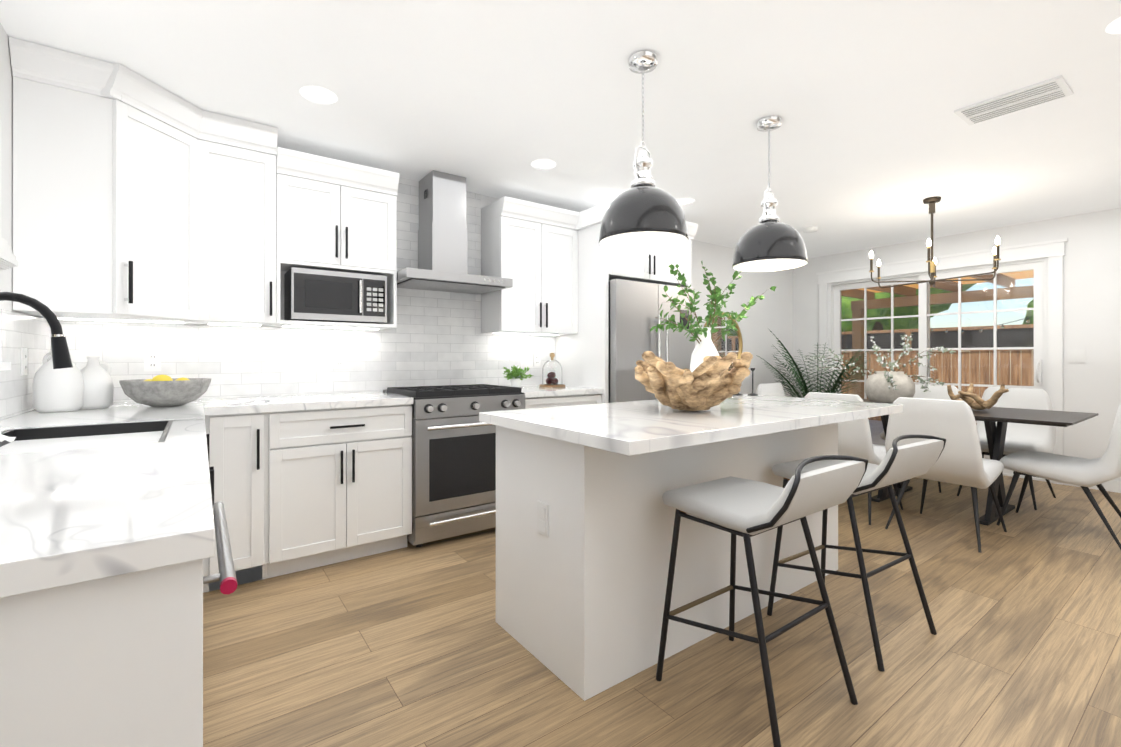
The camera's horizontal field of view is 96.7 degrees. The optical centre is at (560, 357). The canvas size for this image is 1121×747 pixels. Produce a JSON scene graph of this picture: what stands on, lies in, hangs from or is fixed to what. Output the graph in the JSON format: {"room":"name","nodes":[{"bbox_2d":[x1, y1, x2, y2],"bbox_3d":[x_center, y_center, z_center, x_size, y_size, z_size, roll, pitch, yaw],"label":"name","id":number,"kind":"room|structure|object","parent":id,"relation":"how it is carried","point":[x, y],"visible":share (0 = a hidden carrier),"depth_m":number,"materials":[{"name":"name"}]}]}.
{"room":"kitchen","nodes":[
{"label":"kitchen","id":0,"kind":"room"},
{"bbox_2d":[0,362,10,370],"bbox_3d":[-1.767,-0.406,1.331,0.135,0.910,1.320,0,0,-36],"label":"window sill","id":1,"kind":"structure","parent":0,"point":[5,365],"depth_m":1.85,"materials":[{"name":"paint"}]},
{"bbox_2d":[0,23,45,319],"bbox_3d":[-0.528,-0.063,-0.452,0.150,2.440,7.200,0,0,-36],"label":"wall","id":2,"kind":"structure","parent":0,"point":[6,119],"depth_m":1.97,"materials":[{"name":"paint"}]},
{"bbox_2d":[0,120,17,269],"bbox_3d":[-1.716,-0.611,1.367,0.052,0.560,1.300,0,0,-36],"label":"roman shade","id":3,"kind":"object","parent":2,"relation":"attached to","point":[8,260],"visible":1,"depth_m":1.87,"materials":[{"name":"white fabric"}]},
{"bbox_2d":[0,309,49,419],"bbox_3d":[-1.778,0.016,1.413,0.008,0.444,2.688,0,0,-36],"label":"wall tile","id":4,"kind":"structure","parent":2,"relation":"attached to","point":[19,331],"depth_m":2.08,"materials":[{"name":"white tile"}]},
{"bbox_2d":[21,348,26,375],"bbox_3d":[-2.280,0.019,2.119,0.008,0.116,0.072,0,0,-36],"label":"electrical outlet","id":5,"kind":"object","parent":4,"relation":"attached to","point":[23,361],"visible":0.98,"depth_m":2.10,"materials":[{"name":"white plastic"}]},
{"bbox_2d":[50,195,792,401],"bbox_3d":[0.210,-0.059,4.622,7.300,2.440,0.150,0,0,-36],"label":"wall","id":6,"kind":"structure","parent":0,"point":[772,310],"depth_m":6.07,"materials":[{"name":"paint"}]},
{"bbox_2d":[9,37,211,324],"bbox_3d":[-2.132,-0.733,2.453,0.655,1.085,0.610,0,0,-36],"label":"upper cabinet","id":7,"kind":"object","parent":6,"relation":"attached to","point":[112,168],"depth_m":2.19,"materials":[{"name":"white wood"}]},
{"bbox_2d":[212,113,291,326],"bbox_3d":[-1.830,-0.733,2.830,0.464,1.085,0.353,0,0,-36],"label":"upper cabinet","id":8,"kind":"object","parent":6,"relation":"attached to","point":[252,177],"depth_m":2.74,"materials":[{"name":"white wood"}]},
{"bbox_2d":[51,177,555,401],"bbox_3d":[-1.305,-0.519,3.423,3.116,1.517,0.008,0,0,-36],"label":"wall tile","id":9,"kind":"structure","parent":6,"relation":"attached to","point":[435,338],"depth_m":3.36,"materials":[{"name":"white tile"}]},
{"bbox_2d":[144,350,160,370],"bbox_3d":[-2.239,0.020,2.735,0.072,0.116,0.008,0,0,-36],"label":"electrical outlet","id":10,"kind":"object","parent":9,"relation":"attached to","point":[152,360],"visible":1,"depth_m":2.73,"materials":[{"name":"white plastic"}]},
{"bbox_2d":[533,353,540,365],"bbox_3d":[-0.198,0.021,4.214,0.072,0.116,0.008,0,0,-36],"label":"electrical outlet","id":11,"kind":"object","parent":9,"relation":"attached to","point":[536,359],"visible":1,"depth_m":4.21,"materials":[{"name":"white plastic"}]},
{"bbox_2d":[292,150,398,280],"bbox_3d":[-1.424,-0.863,3.144,0.678,0.615,0.322,0,0,-36],"label":"upper cabinet","id":12,"kind":"object","parent":6,"relation":"attached to","point":[344,213],"depth_m":3.02,"materials":[{"name":"white wood"}]},
{"bbox_2d":[284,267,386,323],"bbox_3d":[-1.403,-0.364,3.124,0.540,0.305,0.324,0,0,-36],"label":"microwave","id":13,"kind":"object","parent":12,"relation":"in","point":[324,295],"visible":0.92,"depth_m":3.00,"materials":[{"name":"metal"}]},
{"bbox_2d":[397,170,512,293],"bbox_3d":[-0.784,-0.880,3.490,0.756,0.791,0.491,0,0,-36],"label":"range hood","id":14,"kind":"object","parent":6,"relation":"attached to","point":[442,248],"visible":0.98,"depth_m":3.45,"materials":[{"name":"silver metal"}]},
{"bbox_2d":[481,197,579,336],"bbox_3d":[-0.240,-0.680,4.001,0.718,0.980,0.322,0,0,-36],"label":"upper cabinet","id":15,"kind":"object","parent":6,"relation":"attached to","point":[537,247],"depth_m":3.84,"materials":[{"name":"white wood"}]},
{"bbox_2d":[580,205,687,292],"bbox_3d":[0.550,-0.904,4.380,0.935,0.530,0.637,0,0,-36],"label":"upper cabinet","id":16,"kind":"object","parent":6,"relation":"attached to","point":[599,265],"depth_m":4.00,"materials":[{"name":"white wood"}]},
{"bbox_2d":[704,312,742,370],"bbox_3d":[1.851,-0.138,5.698,0.750,0.750,0.024,0,0,-36],"label":"round mirror","id":17,"kind":"object","parent":6,"relation":"attached to","point":[733,342],"visible":0.31,"depth_m":5.76,"materials":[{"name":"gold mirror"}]},
{"bbox_2d":[0,0,1120,257],"bbox_3d":[2.367,-1.341,1.647,7.300,0.120,7.500,0,0,-36],"label":"ceiling","id":18,"kind":"structure","parent":0,"point":[874,140],"depth_m":2.41,"materials":[{"name":"paint"}]},
{"bbox_2d":[300,86,336,103],"bbox_3d":[-1.181,-1.279,2.435,0.166,0.002,0.166,0,0,-36],"label":"recessed light","id":19,"kind":"object","parent":18,"relation":"in","point":[320,95],"visible":1,"depth_m":2.43,"materials":[{"name":"white"}]},
{"bbox_2d":[531,160,555,168],"bbox_3d":[-0.111,-1.278,3.310,0.166,0.002,0.166,0,0,-36],"label":"recessed light","id":20,"kind":"object","parent":18,"relation":"in","point":[543,164],"visible":1,"depth_m":3.30,"materials":[{"name":"white"}]},
{"bbox_2d":[599,50,688,251],"bbox_3d":[0.354,-0.883,2.140,0.380,0.788,0.380,0,0,-36],"label":"pendant light","id":21,"kind":"object","parent":18,"relation":"hanging from","point":[643,213],"visible":1,"depth_m":2.05,"materials":[{"name":"black metal"}]},
{"bbox_2d":[677,198,694,204],"bbox_3d":[1.016,-1.278,4.089,0.166,0.002,0.166,0,0,-36],"label":"recessed light","id":22,"kind":"object","parent":18,"relation":"in","point":[682,201],"visible":0.83,"depth_m":4.09,"materials":[{"name":"white"}]},
{"bbox_2d":[732,116,807,271],"bbox_3d":[1.132,-0.885,2.703,0.380,0.783,0.380,0,0,-36],"label":"pendant light","id":23,"kind":"object","parent":18,"relation":"hanging from","point":[769,242],"visible":1,"depth_m":2.62,"materials":[{"name":"black metal"}]},
{"bbox_2d":[803,226,817,232],"bbox_3d":[2.477,-1.261,4.938,0.136,0.034,0.136,0,0,-36],"label":"smoke detector","id":24,"kind":"object","parent":18,"relation":"attached to","point":[812,229],"visible":1,"depth_m":4.89,"materials":[{"name":"white plastic"}]},
{"bbox_2d":[869,197,1000,287],"bbox_3d":[2.995,-0.929,4.017,0.905,0.693,0.905,0,0,-36],"label":"chandelier","id":25,"kind":"object","parent":18,"relation":"hanging from","point":[931,201],"visible":1,"depth_m":4.00,"materials":[{"name":"brown metal"}]},
{"bbox_2d":[954,75,1072,124],"bbox_3d":[2.259,-1.272,2.495,0.250,0.016,0.400,0,0,-36],"label":"ceiling vent","id":26,"kind":"object","parent":18,"relation":"in","point":[1049,90],"visible":0.98,"depth_m":2.46,"materials":[{"name":"metal"}]},
{"bbox_2d":[1106,17,1120,33],"bbox_3d":[2.191,-1.279,1.890,0.166,0.002,0.166,0,0,-36],"label":"recessed light","id":27,"kind":"object","parent":18,"relation":"in","point":[1113,27],"visible":1,"depth_m":1.93,"materials":[{"name":"white"}]},
{"bbox_2d":[203,475,1120,746],"bbox_3d":[2.367,1.219,1.645,7.300,0.120,7.500,0,0,-36],"label":"floor","id":28,"kind":"structure","parent":0,"point":[410,645],"depth_m":1.92,"materials":[{"name":"brown wood"}]},
{"bbox_2d":[0,561,215,746],"bbox_3d":[-0.959,0.718,0.803,0.619,0.880,0.699,0,0,-36],"label":"base cabinet","id":29,"kind":"object","parent":28,"relation":"on","point":[118,663],"depth_m":0.64,"materials":[{"name":"white wood"}]},
{"bbox_2d":[0,399,215,600],"bbox_3d":[-1.528,0.259,1.600,0.632,0.040,2.698,0,0,-36],"label":"countertop","id":30,"kind":"structure","parent":29,"relation":"on","point":[89,514],"depth_m":0.81,"materials":[{"name":"white stone"}]},
{"bbox_2d":[0,433,15,441],"bbox_3d":[-1.327,0.179,0.980,0.226,0.090,0.712,0,0,-36],"label":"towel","id":31,"kind":"object","parent":30,"relation":"on","point":[6,438],"visible":1,"depth_m":1.28,"materials":[{"name":"white fabric"}]},
{"bbox_2d":[0,289,72,368],"bbox_3d":[-1.585,0.025,1.420,0.275,0.427,0.112,0,0,-36],"label":"faucet","id":32,"kind":"object","parent":30,"relation":"on","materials":[{"name":"black metal"}]},
{"bbox_2d":[0,417,171,452],"bbox_3d":[-1.479,0.356,1.533,0.434,0.229,0.633,0,0,-36],"label":"sink","id":33,"kind":"object","parent":30,"relation":"in","point":[104,432],"depth_m":1.71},
{"bbox_2d":[119,375,210,406],"bbox_3d":[-1.931,0.161,2.446,0.356,0.154,0.356,0,0,-36],"label":"lemon bowl","id":34,"kind":"object","parent":30,"relation":"on","point":[162,391],"visible":1,"depth_m":2.34,"materials":[{"name":"concrete"}]},
{"bbox_2d":[204,413,211,456],"bbox_3d":[-2.102,0.719,2.408,0.652,0.880,0.715,0,0,-36],"label":"base cabinet","id":35,"kind":"object","parent":28,"relation":"on","point":[207,416],"depth_m":2.39,"materials":[{"name":"white wood"}]},
{"bbox_2d":[212,413,283,593],"bbox_3d":[-1.765,0.720,2.713,0.363,0.880,0.617,0,0,-36],"label":"base cabinet","id":36,"kind":"object","parent":28,"relation":"on","point":[248,448],"depth_m":2.49,"materials":[{"name":"white wood"}]},
{"bbox_2d":[284,405,411,574],"bbox_3d":[-1.396,0.720,2.981,0.820,0.880,0.617,0,0,-36],"label":"base cabinet","id":37,"kind":"object","parent":28,"relation":"on","point":[348,472],"depth_m":2.76,"materials":[{"name":"white wood"}]},
{"bbox_2d":[204,393,412,416],"bbox_3d":[-1.468,0.260,2.919,1.012,0.040,0.632,0,0,-36],"label":"countertop","id":38,"kind":"structure","parent":37,"relation":"on","point":[219,407],"depth_m":2.73,"materials":[{"name":"white stone"}]},
{"bbox_2d":[383,384,524,546],"bbox_3d":[-0.721,0.684,3.401,0.756,0.952,0.716,0,0,-36],"label":"range","id":39,"kind":"object","parent":28,"relation":"on","point":[453,466],"visible":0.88,"depth_m":3.10,"materials":[{"name":"silver metal"}]},
{"bbox_2d":[525,393,603,408],"bbox_3d":[-0.153,0.720,3.881,0.717,0.880,0.617,0,0,-36],"label":"base cabinet","id":40,"kind":"object","parent":28,"relation":"on","point":[589,398],"depth_m":3.63,"materials":[{"name":"white wood"}]},
{"bbox_2d":[521,385,603,396],"bbox_3d":[-0.150,0.260,3.875,0.716,0.040,0.632,0,0,-36],"label":"countertop","id":41,"kind":"structure","parent":40,"relation":"on","point":[569,390],"depth_m":3.69,"materials":[{"name":"white stone"}]},
{"bbox_2d":[503,365,533,387],"bbox_3d":[-0.342,0.149,3.845,0.242,0.181,0.232,0,0,-36],"label":"potted plant","id":42,"kind":"object","parent":41,"relation":"on","point":[514,374],"visible":0.96,"depth_m":3.82,"materials":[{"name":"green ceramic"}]},
{"bbox_2d":[539,353,564,387],"bbox_3d":[-0.067,0.101,4.032,0.216,0.277,0.216,0,0,-36],"label":"glass cloche","id":43,"kind":"object","parent":41,"relation":"on","point":[552,373],"visible":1,"depth_m":3.97,"materials":[{"name":"clear glass"}]},
{"bbox_2d":[609,279,694,402],"bbox_3d":[0.601,0.283,4.309,0.922,1.755,0.790,0,0,-36],"label":"fridge","id":44,"kind":"object","parent":28,"relation":"on","point":[634,308],"visible":0.23,"depth_m":3.91,"materials":[{"name":"metal"}]},
{"bbox_2d":[496,422,838,700],"bbox_3d":[0.612,0.719,2.447,1.781,0.880,0.623,0,0,-36],"label":"kitchen island","id":45,"kind":"object","parent":28,"relation":"on","point":[585,516],"depth_m":1.90,"materials":[{"name":"wood"}]},
{"bbox_2d":[479,394,902,457],"bbox_3d":[0.689,0.259,2.342,1.900,0.040,0.935,0,0,-36],"label":"island countertop","id":46,"kind":"structure","parent":45,"relation":"on","point":[629,429],"depth_m":1.94,"materials":[{"name":"white stone"}]},
{"bbox_2d":[635,351,752,410],"bbox_3d":[0.580,0.102,2.234,0.579,0.258,0.551,0,0,-36],"label":"bowl","id":47,"kind":"object","parent":46,"relation":"on","point":[709,382],"visible":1,"depth_m":2.09,"materials":[{"name":"brown wood"}]},
{"bbox_2d":[650,261,775,371],"bbox_3d":[0.823,-0.151,2.781,0.786,0.780,0.427,0,0,-36],"label":"vase","id":48,"kind":"object","parent":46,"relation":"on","point":[704,347],"visible":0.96,"depth_m":2.72,"materials":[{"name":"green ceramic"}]},
{"bbox_2d":[733,368,757,395],"bbox_3d":[1.161,0.154,3.131,0.151,0.170,0.060,0,0,5],"label":"candlesticks","id":49,"kind":"object","parent":46,"relation":"on","point":[753,393],"visible":0.73,"depth_m":3.12,"materials":[{"name":"black metal"}]},
{"bbox_2d":[656,455,867,746],"bbox_3d":[0.676,0.736,1.712,0.470,0.850,0.529,0,0,-36],"label":"bar stool","id":50,"kind":"object","parent":28,"relation":"on","point":[746,509],"visible":1,"depth_m":1.62,"materials":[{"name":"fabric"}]},
{"bbox_2d":[756,383,784,396],"bbox_3d":[2.298,0.715,4.842,0.520,0.898,0.611,0,0,-36],"label":"dining chair","id":51,"kind":"object","parent":28,"relation":"on","point":[772,389],"visible":0.08,"depth_m":5.03,"materials":[{"name":"fabric"}]},
{"bbox_2d":[757,331,870,397],"bbox_3d":[2.821,0.417,5.575,1.512,1.489,1.251,0,0,-36],"label":"palm plant","id":52,"kind":"object","parent":28,"relation":"on","point":[801,383],"visible":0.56,"depth_m":5.53,"materials":[{"name":"green plant"}]},
{"bbox_2d":[804,392,902,524],"bbox_3d":[2.219,0.715,3.811,0.611,0.898,0.520,0,0,-36],"label":"dining chair","id":53,"kind":"object","parent":28,"relation":"on","point":[854,438],"visible":0.33,"depth_m":3.53,"materials":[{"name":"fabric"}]},
{"bbox_2d":[767,435,945,670],"bbox_3d":[1.259,0.737,2.147,0.470,0.850,0.529,0,0,-33],"label":"bar stool","id":54,"kind":"object","parent":28,"relation":"on","point":[903,463],"visible":0.81,"depth_m":2.02,"materials":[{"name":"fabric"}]},
{"bbox_2d":[880,384,960,492],"bbox_3d":[3.351,0.715,4.631,0.611,0.898,0.520,0,0,-36],"label":"dining chair","id":55,"kind":"object","parent":28,"relation":"on","point":[938,392],"visible":0.12,"depth_m":4.74,"materials":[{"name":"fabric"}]},
{"bbox_2d":[885,397,1006,552],"bbox_3d":[2.571,0.714,3.325,0.611,0.898,0.520,0,0,-36],"label":"dining chair","id":56,"kind":"object","parent":28,"relation":"on","point":[960,461],"visible":0.75,"depth_m":3.10,"materials":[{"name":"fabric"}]},
{"bbox_2d":[863,399,1098,525],"bbox_3d":[2.996,0.780,3.930,0.900,0.760,1.600,0,0,-36],"label":"dining table","id":57,"kind":"object","parent":28,"relation":"on","point":[1002,417],"visible":0.5,"depth_m":3.58,"materials":[{"name":"black wood"}]},
{"bbox_2d":[803,333,954,403],"bbox_3d":[2.724,0.100,4.243,0.979,0.599,0.979,0,0,-36],"label":"vase","id":58,"kind":"object","parent":57,"relation":"on","point":[889,387],"visible":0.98,"depth_m":4.08,"materials":[{"name":"ceramic"}]},
{"bbox_2d":[947,383,1008,409],"bbox_3d":[3.131,0.293,3.722,0.325,0.202,0.374,0,0,-36],"label":"driftwood","id":59,"kind":"object","parent":57,"relation":"on","point":[972,400],"visible":0.92,"depth_m":3.68,"materials":[{"name":"brown wood"}]},
{"bbox_2d":[957,387,1055,509],"bbox_3d":[3.703,0.715,4.145,0.611,0.898,0.520,0,0,-36],"label":"dining chair","id":60,"kind":"object","parent":28,"relation":"on","point":[1030,437],"visible":0.46,"depth_m":4.16,"materials":[{"name":"fabric"}]},
{"bbox_2d":[997,404,1120,549],"bbox_3d":[3.388,0.714,3.338,0.520,0.898,0.611,0,0,-36],"label":"dining chair","id":61,"kind":"object","parent":28,"relation":"on","point":[1084,473],"visible":0.98,"depth_m":3.19,"materials":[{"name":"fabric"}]},
{"bbox_2d":[793,208,1120,483],"bbox_3d":[5.261,-0.060,3.744,0.150,2.440,7.200,0,0,-36],"label":"wall","id":62,"kind":"structure","parent":0,"point":[1092,293],"depth_m":4.48,"materials":[{"name":"paint"}]},
{"bbox_2d":[828,258,1047,481],"bbox_3d":[3.983,0.117,5.467,0.178,2.090,2.010,0,0,-36],"label":"window frame","id":63,"kind":"structure","parent":62,"relation":"in","point":[1039,266],"depth_m":5.25,"materials":[{"name":"paint"}]},
{"bbox_2d":[816,238,1067,484],"bbox_3d":[3.926,0.044,5.425,0.033,2.235,2.260,0,0,-36],"label":"door frame","id":64,"kind":"structure","parent":62,"relation":"attached to","point":[1053,251],"depth_m":4.78,"materials":[{"name":"paint"}]},
{"bbox_2d":[1067,350,1085,362],"bbox_3d":[4.631,-0.009,4.473,0.008,0.116,0.116,0,0,-36],"label":"switch plate","id":65,"kind":"object","parent":62,"relation":"attached to","point":[1076,356],"visible":1,"depth_m":4.47,"materials":[{"name":"white plastic"}]},
{"bbox_2d":[1064,480,1120,492],"bbox_3d":[5.933,1.110,2.670,0.017,0.100,4.607,0,0,-36],"label":"baseboard","id":66,"kind":"structure","parent":62,"relation":"attached to","point":[1112,485],"depth_m":4.29,"materials":[{"name":"paint"}]},
{"label":"outside","id":67,"kind":"structure","parent":0,"visible":0},
{"bbox_2d":[869,420,989,458],"bbox_3d":[9.809,1.365,10.249,14.850,0.100,30.000,0,0,-36],"label":"patio","id":68,"kind":"structure","parent":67,"point":[877,439],"depth_m":8.68,"materials":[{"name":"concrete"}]},
{"bbox_2d":[841,270,1033,398],"bbox_3d":[5.369,0.077,6.415,3.140,2.470,4.200,0,0,-36],"label":"pergola","id":69,"kind":"object","parent":68,"relation":"on","point":[946,299],"depth_m":7.80,"materials":[{"name":"brown wood"}]},
{"bbox_2d":[931,316,1032,333],"bbox_3d":[6.123,-0.630,6.901,0.044,0.522,5.821,0,0,17],"label":"cord","id":70,"kind":"object","parent":69,"relation":"hanging from","point":[1002,326],"depth_m":7.08,"materials":[{"name":"black"}]},
{"bbox_2d":[841,283,1033,331],"bbox_3d":[12.932,-2.981,10.881,10.794,8.592,26.928,0,0,-36],"label":"trees","id":71,"kind":"object","parent":68,"relation":"on","point":[875,325],"depth_m":12.26,"materials":[{"name":"green plant"}]},
{"bbox_2d":[841,324,1033,424],"bbox_3d":[7.727,0.379,8.734,0.100,1.870,26.077,0,0,-36],"label":"fence","id":72,"kind":"object","parent":68,"relation":"on","point":[1005,337],"depth_m":9.14,"materials":[{"name":"brown wood"}]}
]}

